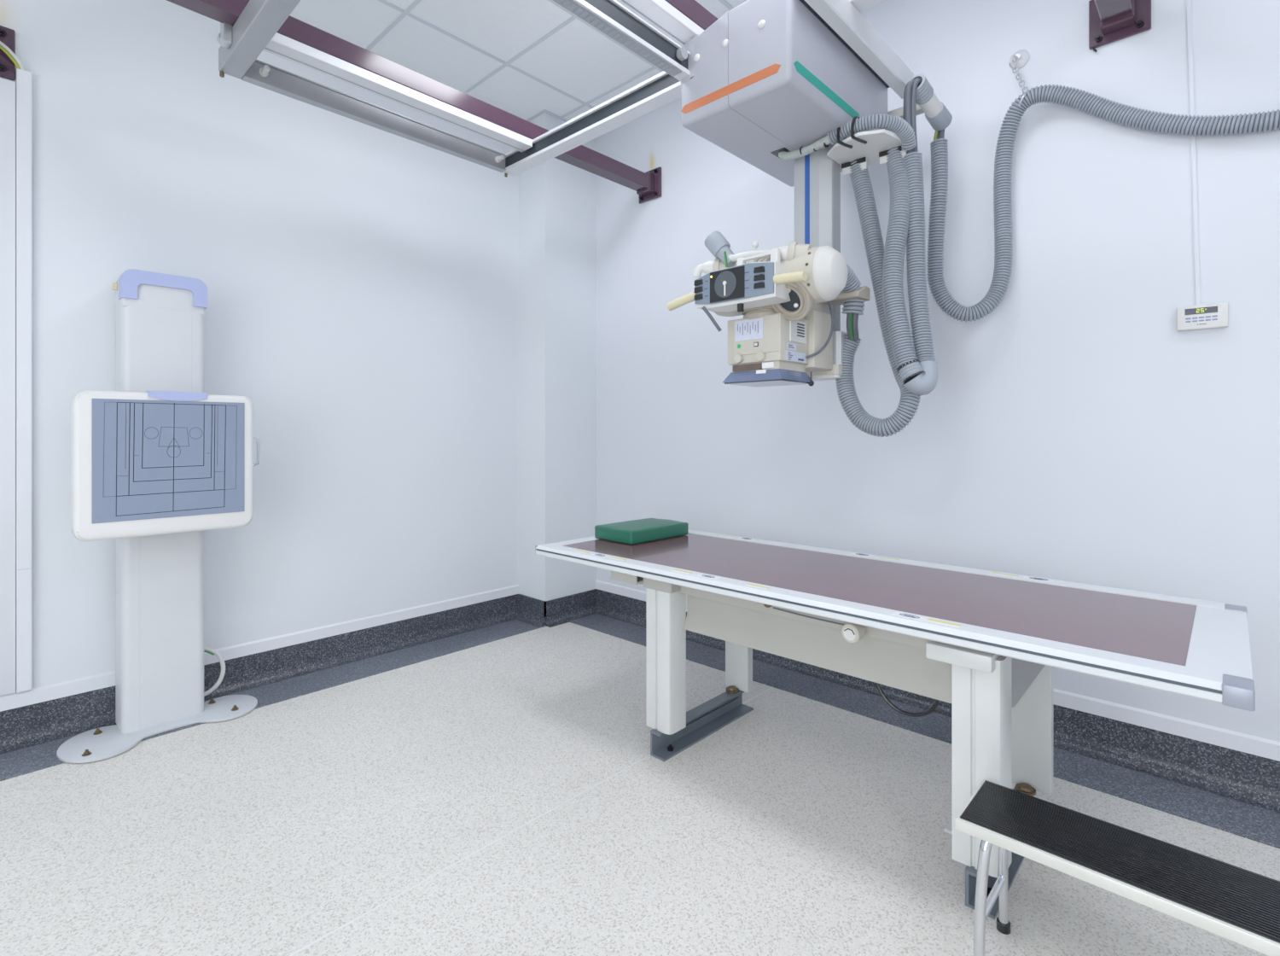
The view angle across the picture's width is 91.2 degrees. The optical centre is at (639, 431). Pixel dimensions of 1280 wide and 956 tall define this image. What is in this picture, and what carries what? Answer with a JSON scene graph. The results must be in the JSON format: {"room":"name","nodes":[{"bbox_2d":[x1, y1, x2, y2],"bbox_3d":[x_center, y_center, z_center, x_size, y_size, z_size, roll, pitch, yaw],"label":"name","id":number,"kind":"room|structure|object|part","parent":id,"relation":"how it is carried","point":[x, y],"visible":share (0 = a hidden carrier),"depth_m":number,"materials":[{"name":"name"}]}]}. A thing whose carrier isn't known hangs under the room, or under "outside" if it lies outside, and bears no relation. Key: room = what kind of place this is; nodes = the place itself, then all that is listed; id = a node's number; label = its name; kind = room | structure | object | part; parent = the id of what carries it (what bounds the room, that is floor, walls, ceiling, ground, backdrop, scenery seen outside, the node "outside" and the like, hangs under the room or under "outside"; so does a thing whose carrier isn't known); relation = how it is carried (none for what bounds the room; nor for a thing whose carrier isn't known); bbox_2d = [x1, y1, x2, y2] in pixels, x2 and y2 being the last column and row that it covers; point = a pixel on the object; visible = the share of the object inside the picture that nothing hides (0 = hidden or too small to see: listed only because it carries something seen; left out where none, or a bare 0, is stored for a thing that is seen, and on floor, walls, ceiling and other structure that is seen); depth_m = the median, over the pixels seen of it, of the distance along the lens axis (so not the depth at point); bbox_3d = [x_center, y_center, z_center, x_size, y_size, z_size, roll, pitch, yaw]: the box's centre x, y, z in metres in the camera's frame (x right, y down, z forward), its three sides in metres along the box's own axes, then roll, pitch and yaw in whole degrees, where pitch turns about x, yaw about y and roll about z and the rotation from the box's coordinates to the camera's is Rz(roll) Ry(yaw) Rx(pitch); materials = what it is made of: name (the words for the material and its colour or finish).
{"room":"radiology room","nodes":[
{"label":"radiology room","id":0,"kind":"room"},
{"bbox_2d":[0,0,518,692],"bbox_3d":[-2.371,-0.395,2.485,0.100,3.390,5.570,0,0,43],"label":"wall","id":1,"kind":"structure","parent":0,"point":[361,280],"depth_m":3.08,"materials":[{"name":"paint"}]},
{"bbox_2d":[0,25,15,80],"bbox_3d":[-0.784,-1.433,0.757,4.580,0.192,0.189,0,0,43],"label":"steel beam","id":2,"kind":"structure","parent":1,"relation":"attached to","point":[7,35],"depth_m":2.37,"materials":[{"name":"purple metal"}]},
{"bbox_2d":[0,68,32,695],"bbox_3d":[-2.501,-0.196,2.255,0.026,2.375,0.456,0,0,43],"label":"duct","id":3,"kind":"object","parent":1,"relation":"attached to","point":[15,99],"visible":1,"depth_m":2.38,"materials":[{"name":"paint"}]},
{"bbox_3d":[-2.520,-0.169,2.241,0.018,2.322,0.410,0,0,43],"label":"panel","id":4,"kind":"part","parent":3,"relation":"part of","materials":[{"name":"paint"}]},
{"bbox_2d":[0,40,24,69],"bbox_3d":[-2.404,-1.421,2.330,0.031,0.112,0.181,0,0,36],"label":"cable","id":5,"kind":"object","parent":3,"relation":"attached to","point":[6,49],"visible":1,"depth_m":2.36,"materials":[{"name":"yellow plastic"}]},
{"bbox_2d":[0,584,519,711],"bbox_3d":[-2.514,1.023,2.253,0.010,0.058,5.035,0,0,43],"label":"trim","id":6,"kind":"structure","parent":1,"relation":"attached to","point":[53,691],"depth_m":3.05,"materials":[{"name":"paint"}]},
{"bbox_2d":[0,588,597,754],"bbox_3d":[-2.244,1.127,2.297,0.342,0.151,5.470,0,0,43],"label":"baseboard","id":7,"kind":"structure","parent":1,"relation":"attached to","point":[32,724],"depth_m":3.14,"materials":[{"name":"stone"}]},
{"bbox_2d":[0,619,546,780],"bbox_3d":[-2.338,1.200,2.184,0.245,0.006,5.177,0,0,43],"label":"floor border","id":8,"kind":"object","parent":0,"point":[26,760],"depth_m":3.07,"materials":[{"name":"stone"}]},
{"bbox_2d":[289,0,747,120],"bbox_3d":[-0.192,-2.040,0.366,5.980,0.100,5.470,0,0,43],"label":"ceiling","id":9,"kind":"structure","parent":0,"point":[577,60],"depth_m":3.24,"materials":[{"name":"tile"}]},
{"bbox_2d":[365,0,733,122],"bbox_3d":[-0.192,-1.987,0.366,5.980,0.006,5.470,0,0,43],"label":"grid","id":10,"kind":"object","parent":9,"relation":"attached to","point":[406,12],"depth_m":3.25,"materials":[{"name":"white metal"}]},
{"bbox_2d":[551,0,576,16],"bbox_3d":[-0.292,-1.984,2.595,0.551,0.012,0.551,0,0,43],"label":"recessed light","id":11,"kind":"object","parent":9,"relation":"in","point":[551,0],"visible":0.08,"depth_m":2.93,"materials":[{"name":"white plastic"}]},
{"bbox_2d":[518,112,596,600],"bbox_3d":[-0.542,-0.395,4.152,0.280,3.190,0.435,0,0,43],"label":"pillar","id":12,"kind":"structure","parent":0,"point":[557,198],"depth_m":4.03,"materials":[{"name":"paint"}]},
{"bbox_2d":[0,622,1279,955],"bbox_3d":[-0.192,1.250,0.366,5.980,0.100,5.470,0,0,43],"label":"floor","id":13,"kind":"structure","parent":0,"point":[800,825],"depth_m":1.86,"materials":[{"name":"stone"}]},
{"bbox_2d":[56,268,259,762],"bbox_3d":[-1.934,0.278,2.558,0.377,1.838,0.654,0,0,43],"label":"stand","id":14,"kind":"object","parent":13,"relation":"on","point":[159,461],"visible":1,"depth_m":2.50,"materials":[{"name":"plastic"}]},
{"bbox_2d":[111,282,117,290],"bbox_3d":[-2.112,-0.585,2.523,0.015,0.030,0.016,0,0,43],"label":"switch","id":15,"kind":"object","parent":14,"relation":"attached to","point":[114,285],"depth_m":2.52,"materials":[{"name":"beige plastic"}]},
{"bbox_3d":[-1.940,1.191,2.563,0.351,0.011,0.654,0,0,43],"label":"plate","id":16,"kind":"part","parent":14,"relation":"part of","materials":[{"name":"white metal"}]},
{"bbox_3d":[-1.806,0.104,2.428,0.008,0.450,0.479,0,0,43],"label":"detector panel","id":17,"kind":"part","parent":14,"relation":"part of","materials":[{"name":"blue plastic"}]},
{"bbox_3d":[-1.639,0.085,2.665,0.011,0.121,0.042,0,0,43],"label":"handle","id":18,"kind":"part","parent":14,"relation":"part of","materials":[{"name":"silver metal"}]},
{"bbox_2d":[288,686,772,955],"bbox_3d":[-1.057,1.201,1.166,0.005,0.003,5.450,0,0,43],"label":"floor seam","id":19,"kind":"object","parent":13,"relation":"attached to","point":[363,914],"depth_m":1.75,"materials":[{"name":"grey"}]},
{"bbox_2d":[535,529,1255,919],"bbox_3d":[0.622,0.842,2.229,2.218,0.716,0.783,0,0,43],"label":"examination table","id":20,"kind":"object","parent":13,"relation":"on","point":[987,644],"visible":0.95,"depth_m":1.88,"materials":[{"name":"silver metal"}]},
{"bbox_3d":[-0.154,0.506,2.965,0.078,0.031,0.644,0,0,43],"label":"plate","id":21,"kind":"part","parent":20,"relation":"part of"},
{"bbox_2d":[594,517,688,544],"bbox_3d":[0.011,0.456,2.935,0.254,0.067,0.394,0,0,43],"label":"cushion","id":22,"kind":"object","parent":20,"relation":"on","point":[632,532],"visible":1,"depth_m":2.84,"materials":[{"name":"green leather"}]},
{"bbox_3d":[0.098,0.838,2.360,0.116,0.540,0.093,0,0,43],"label":"leg","id":23,"kind":"part","parent":20,"relation":"part of","materials":[{"name":"white metal"}]},
{"bbox_3d":[0.428,0.834,2.714,0.117,0.548,0.040,0,0,43],"label":"leg","id":24,"kind":"part","parent":20,"relation":"part of","materials":[{"name":"white metal"}]},
{"bbox_3d":[0.612,0.561,2.226,1.280,0.068,0.500,0,0,43],"label":"under frame","id":25,"kind":"part","parent":20,"relation":"part of","materials":[{"name":"white metal"}]},
{"bbox_3d":[0.604,0.582,1.807,0.004,0.038,0.038,0,0,-41],"label":"knob","id":26,"kind":"part","parent":20,"relation":"part of","materials":[{"name":"white plastic"}]},
{"bbox_3d":[0.629,0.581,1.832,0.058,0.056,0.074,0,0,43],"label":"knob","id":27,"kind":"part","parent":20,"relation":"part of","materials":[{"name":"beige paint"}]},
{"bbox_3d":[0.616,0.508,2.240,2.036,0.032,0.643,0,0,43],"label":"table panel","id":28,"kind":"part","parent":20,"relation":"part of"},
{"bbox_3d":[0.366,0.509,1.986,2.167,0.038,0.075,0,0,43],"label":"rail","id":29,"kind":"part","parent":20,"relation":"part of","materials":[{"name":"white metal"}]},
{"bbox_2d":[875,682,940,716],"bbox_3d":[0.844,0.738,1.980,0.218,0.316,0.013,0,0,43],"label":"power cable","id":30,"kind":"object","parent":20,"relation":"hanging from","point":[887,701],"visible":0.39,"depth_m":1.98,"materials":[{"name":"black plastic"}]},
{"bbox_2d":[899,613,919,617],"bbox_3d":[0.716,0.488,1.665,0.021,0.002,0.053,0,0,-44],"label":"print","id":31,"kind":"object","parent":20,"relation":"on","point":[903,615],"depth_m":1.67},
{"bbox_3d":[0.996,1.196,1.851,0.166,0.008,0.062,0,0,43],"label":"floor plate","id":32,"kind":"part","parent":20,"relation":"part of","materials":[{"name":"grey metal"}]},
{"bbox_3d":[0.853,0.507,2.503,2.167,0.042,0.066,0,0,43],"label":"rail","id":33,"kind":"part","parent":20,"relation":"part of","materials":[{"name":"white metal"}]},
{"bbox_3d":[0.883,0.838,1.621,0.116,0.540,0.093,0,0,43],"label":"leg","id":34,"kind":"part","parent":20,"relation":"part of","materials":[{"name":"white metal"}]},
{"bbox_3d":[1.223,0.834,1.966,0.117,0.548,0.040,0,0,43],"label":"leg","id":35,"kind":"part","parent":20,"relation":"part of","materials":[{"name":"white metal"}]},
{"bbox_2d":[1029,576,1047,580],"bbox_3d":[1.315,0.485,2.069,0.053,0.002,0.021,0,0,41],"label":"print","id":36,"kind":"object","parent":20,"relation":"on","point":[1031,578],"depth_m":2.07},
{"bbox_3d":[1.395,0.506,1.508,0.102,0.031,0.644,0,0,43],"label":"plate","id":37,"kind":"part","parent":20,"relation":"part of","materials":[{"name":"white plastic"}]},
{"bbox_2d":[955,779,1279,955],"bbox_3d":[0.982,1.029,1.276,0.578,0.342,0.236,0,0,43],"label":"step stool","id":38,"kind":"object","parent":13,"relation":"on","point":[1238,904],"visible":1,"depth_m":1.27,"materials":[{"name":"black rubber"}]},
{"bbox_3d":[0.811,1.040,1.435,0.034,0.314,0.225,0,0,43],"label":"leg frame","id":39,"kind":"part","parent":38,"relation":"part of","materials":[{"name":"silver metal"}]},
{"bbox_2d":[596,0,1279,741],"bbox_3d":[1.717,-0.395,2.394,5.980,3.390,0.100,0,0,43],"label":"wall","id":40,"kind":"structure","parent":0,"point":[1069,430],"depth_m":2.48,"materials":[{"name":"paint"}]},
{"bbox_2d":[166,0,661,203],"bbox_3d":[-0.909,-1.520,2.840,0.180,0.180,2.850,0,0,43],"label":"steel beam","id":41,"kind":"structure","parent":40,"relation":"attached to","point":[647,185],"depth_m":2.76,"materials":[{"name":"metal"}]},
{"bbox_3d":[0.061,-1.520,3.871,0.180,0.180,0.018,0,0,43],"label":"wall plate","id":42,"kind":"part","parent":41,"relation":"part of","materials":[{"name":"purple paint"}]},
{"bbox_2d":[664,0,718,30],"bbox_3d":[-0.066,-1.520,2.046,0.180,0.180,2.850,0,0,43],"label":"steel beam","id":43,"kind":"structure","parent":40,"relation":"attached to","point":[692,9],"depth_m":2.26,"materials":[{"name":"purple metal"}]},
{"bbox_2d":[216,0,886,177],"bbox_3d":[-0.024,-1.433,1.824,3.135,0.133,1.396,0,0,43],"label":"frame","id":44,"kind":"object","parent":43,"relation":"attached to","point":[254,32],"visible":0.93,"depth_m":2.64,"materials":[{"name":"metal"}]},
{"bbox_3d":[-0.455,-1.430,1.366,3.135,0.090,0.077,0,0,43],"label":"rail","id":45,"kind":"part","parent":44,"relation":"part of","materials":[{"name":"grey metal"}]},
{"bbox_3d":[-0.067,-1.430,2.770,1.775,0.090,0.077,0,0,43],"label":"rail","id":46,"kind":"part","parent":44,"relation":"part of","materials":[{"name":"metal"}]},
{"bbox_3d":[1.131,-1.430,1.643,1.205,0.090,0.077,0,0,43],"label":"rail","id":47,"kind":"part","parent":44,"relation":"part of","materials":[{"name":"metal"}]},
{"bbox_2d":[552,0,924,118],"bbox_3d":[0.099,-1.339,1.836,0.597,0.090,2.510,0,0,43],"label":"rail","id":48,"kind":"object","parent":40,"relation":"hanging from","point":[610,17],"visible":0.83,"depth_m":2.11,"materials":[{"name":"metal"}]},
{"bbox_3d":[-0.100,-1.342,2.024,0.050,0.084,2.510,0,0,43],"label":"rail","id":49,"kind":"part","parent":48,"relation":"part of","materials":[{"name":"metal"}]},
{"bbox_2d":[666,0,916,387],"bbox_3d":[0.617,-0.817,2.422,0.736,1.296,0.807,0,0,43],"label":"machine","id":50,"kind":"object","parent":48,"relation":"hanging from","point":[770,84],"visible":0.98,"depth_m":2.26,"materials":[{"name":"plastic"}]},
{"bbox_3d":[0.166,-0.496,2.371,0.148,0.060,0.033,0,0,43],"label":"handle","id":51,"kind":"part","parent":50,"relation":"part of","materials":[{"name":"beige plastic"}]},
{"bbox_3d":[0.260,-0.409,2.270,0.072,0.094,0.022,0,0,3],"label":"link rod","id":52,"kind":"part","parent":50,"relation":"part of","materials":[{"name":"grey metal"}]},
{"bbox_2d":[702,257,732,273],"bbox_3d":[0.298,-0.615,2.357,0.125,0.080,0.088,0,0,43],"label":"tube","id":53,"kind":"object","parent":50,"relation":"attached to","point":[718,263],"depth_m":2.32,"materials":[{"name":"white plastic"}]},
{"bbox_3d":[0.319,-0.515,2.197,0.330,0.116,0.027,0,0,43],"label":"plate","id":54,"kind":"part","parent":50,"relation":"part of","materials":[{"name":"plastic"}]},
{"bbox_3d":[0.363,-0.270,2.309,0.035,0.035,0.022,0,0,43],"label":"knob","id":55,"kind":"part","parent":50,"relation":"part of","materials":[{"name":"beige paint"}]},
{"bbox_3d":[0.358,-0.511,2.238,0.338,0.132,0.124,0,0,43],"label":"control panel","id":56,"kind":"part","parent":50,"relation":"part of","materials":[{"name":"white plastic"}]},
{"bbox_3d":[0.398,-0.371,2.283,0.120,0.073,0.005,0,0,43],"label":"scale plate","id":57,"kind":"part","parent":50,"relation":"part of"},
{"bbox_3d":[0.408,-0.637,2.218,0.023,0.074,0.022,0,0,43],"label":"indicator stem","id":58,"kind":"part","parent":50,"relation":"part of","materials":[{"name":"white plastic"}]},
{"bbox_3d":[0.433,-0.270,2.244,0.035,0.035,0.022,0,0,43],"label":"knob","id":59,"kind":"part","parent":50,"relation":"part of","materials":[{"name":"beige paint"}]},
{"bbox_3d":[0.481,-0.203,2.351,0.254,0.039,0.235,0,0,43],"label":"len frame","id":60,"kind":"part","parent":50,"relation":"part of","materials":[{"name":"blue plastic"}]},
{"bbox_3d":[0.493,-0.507,2.063,0.112,0.038,0.033,0,0,43],"label":"handle","id":61,"kind":"part","parent":50,"relation":"part of","materials":[{"name":"beige plastic"}]},
{"bbox_2d":[777,241,810,261],"bbox_3d":[0.529,-0.612,2.162,0.128,0.084,0.092,0,0,43],"label":"tube","id":62,"kind":"object","parent":50,"relation":"attached to","point":[794,252],"depth_m":2.12,"materials":[{"name":"white plastic"}]},
{"bbox_3d":[0.566,-0.286,2.277,0.004,0.063,0.143,0,0,43],"label":"label plate","id":63,"kind":"part","parent":50,"relation":"part of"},
{"bbox_3d":[0.574,-0.365,2.285,0.009,0.080,0.115,0,0,43],"label":"vent plate","id":64,"kind":"part","parent":50,"relation":"part of","materials":[{"name":"white plastic"}]},
{"bbox_3d":[0.637,-0.197,2.333,0.021,0.056,0.020,0,0,43],"label":"tape pull","id":65,"kind":"part","parent":50,"relation":"part of","materials":[{"name":"black plastic"}]},
{"bbox_3d":[0.611,-0.393,2.418,0.175,0.305,0.240,0,0,43],"label":"support arm","id":66,"kind":"part","parent":50,"relation":"part of","materials":[{"name":"beige paint"}]},
{"bbox_3d":[0.745,-0.218,2.526,0.154,0.013,0.100,0,0,43],"label":"plate","id":67,"kind":"part","parent":50,"relation":"part of","materials":[{"name":"white plastic"}]},
{"bbox_3d":[0.764,-1.413,2.288,0.034,0.007,0.760,0,0,43],"label":"trolley plate","id":68,"kind":"part","parent":50,"relation":"part of","materials":[{"name":"white metal"}]},
{"bbox_3d":[0.789,-0.526,2.405,0.148,0.052,0.105,0,0,43],"label":"cable arm","id":69,"kind":"part","parent":50,"relation":"part of"},
{"bbox_3d":[0.872,-1.083,2.406,0.268,0.013,0.289,0,0,43],"label":"hose plate","id":70,"kind":"part","parent":50,"relation":"part of","materials":[{"name":"white plastic"}]},
{"bbox_2d":[835,158,920,436],"bbox_3d":[0.915,-0.532,2.414,0.320,1.105,0.142,0,0,43],"label":"corrugated hose","id":71,"kind":"object","parent":50,"relation":"hanging from","point":[909,402],"visible":0.8,"depth_m":2.43,"materials":[{"name":"grey plastic"}]},
{"bbox_2d":[881,146,917,367],"bbox_3d":[0.961,-0.648,2.341,0.118,0.872,0.197,0,0,5],"label":"corrugated hose","id":72,"kind":"object","parent":50,"relation":"hanging from","point":[899,333],"visible":0.97,"depth_m":2.31,"materials":[{"name":"grey plastic"}]},
{"bbox_2d":[896,78,938,395],"bbox_3d":[1.016,-0.719,2.297,0.140,1.176,0.170,0,0,43],"label":"corrugated hose","id":73,"kind":"object","parent":50,"relation":"hanging from","point":[919,376],"visible":0.89,"depth_m":2.32,"materials":[{"name":"grey plastic"}]},
{"bbox_3d":[0.240,-1.342,1.587,0.049,0.084,2.340,0,0,43],"label":"rail","id":74,"kind":"part","parent":48,"relation":"part of","materials":[{"name":"metal"}]},
{"bbox_2d":[907,73,952,130],"bbox_3d":[1.114,-1.263,2.414,0.262,0.138,0.076,0,0,-42],"label":"fitting","id":75,"kind":"object","parent":48,"relation":"attached to","point":[936,113],"visible":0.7,"depth_m":2.40,"materials":[{"name":"grey plastic"}]},
{"bbox_2d":[569,613,1279,848],"bbox_3d":[1.683,1.200,2.116,5.650,0.007,0.235,0,0,43],"label":"floor border","id":76,"kind":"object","parent":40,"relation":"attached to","point":[1254,823],"depth_m":2.27,"materials":[{"name":"stone"}]},
{"bbox_2d":[595,579,1279,761],"bbox_3d":[1.781,1.023,2.258,5.700,0.058,0.010,0,0,43],"label":"trim","id":77,"kind":"structure","parent":40,"relation":"attached to","point":[1251,744],"depth_m":2.21,"materials":[{"name":"paint"}]},
{"bbox_2d":[596,588,1279,812],"bbox_3d":[1.764,1.127,2.239,5.700,0.151,0.062,0,0,43],"label":"baseboard","id":78,"kind":"structure","parent":40,"relation":"attached to","point":[1240,776],"depth_m":2.26,"materials":[{"name":"stone"}]},
{"bbox_2d":[1008,49,1029,105],"bbox_3d":[1.494,-1.387,2.462,0.080,0.278,0.127,0,0,30],"label":"wall hook","id":79,"kind":"object","parent":40,"relation":"attached to","point":[1019,59],"visible":0.89,"depth_m":2.48,"materials":[{"name":"metal"}]},
{"bbox_3d":[1.478,-1.385,2.447,0.021,0.151,0.069,0,0,-36],"label":"chain","id":80,"kind":"part","parent":79,"relation":"part of","materials":[{"name":"metal"}]},
{"bbox_3d":[1.509,-1.490,2.501,0.072,0.072,0.030,0,0,43],"label":"plate","id":81,"kind":"part","parent":79,"relation":"part of","materials":[{"name":"metal"}]},
{"bbox_2d":[926,84,1279,321],"bbox_3d":[2.252,-0.883,1.746,2.713,0.883,0.216,0,0,39],"label":"corrugated hose","id":82,"kind":"object","parent":40,"relation":"attached to","point":[1117,113],"visible":1,"depth_m":2.47,"materials":[{"name":"grey plastic"}]},
{"bbox_2d":[1088,0,1151,52],"bbox_3d":[0.776,-1.509,1.254,0.180,0.203,2.850,0,0,43],"label":"steel beam","id":83,"kind":"structure","parent":40,"relation":"attached to","point":[1110,21],"depth_m":2.24,"materials":[{"name":"purple metal"}]},
{"bbox_2d":[1186,0,1200,304],"bbox_3d":[1.894,-1.208,2.152,0.045,1.556,0.008,0,0,43],"label":"conduit","id":84,"kind":"object","parent":40,"relation":"attached to","point":[1189,2],"visible":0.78,"depth_m":2.15,"materials":[{"name":"paint"}]},
{"bbox_2d":[1176,302,1228,331],"bbox_3d":[1.905,-0.389,2.125,0.130,0.082,0.034,0,0,43],"label":"thermostat","id":85,"kind":"object","parent":40,"relation":"attached to","point":[1214,315],"visible":1,"depth_m":2.11,"materials":[{"name":"white plastic"}]}
]}

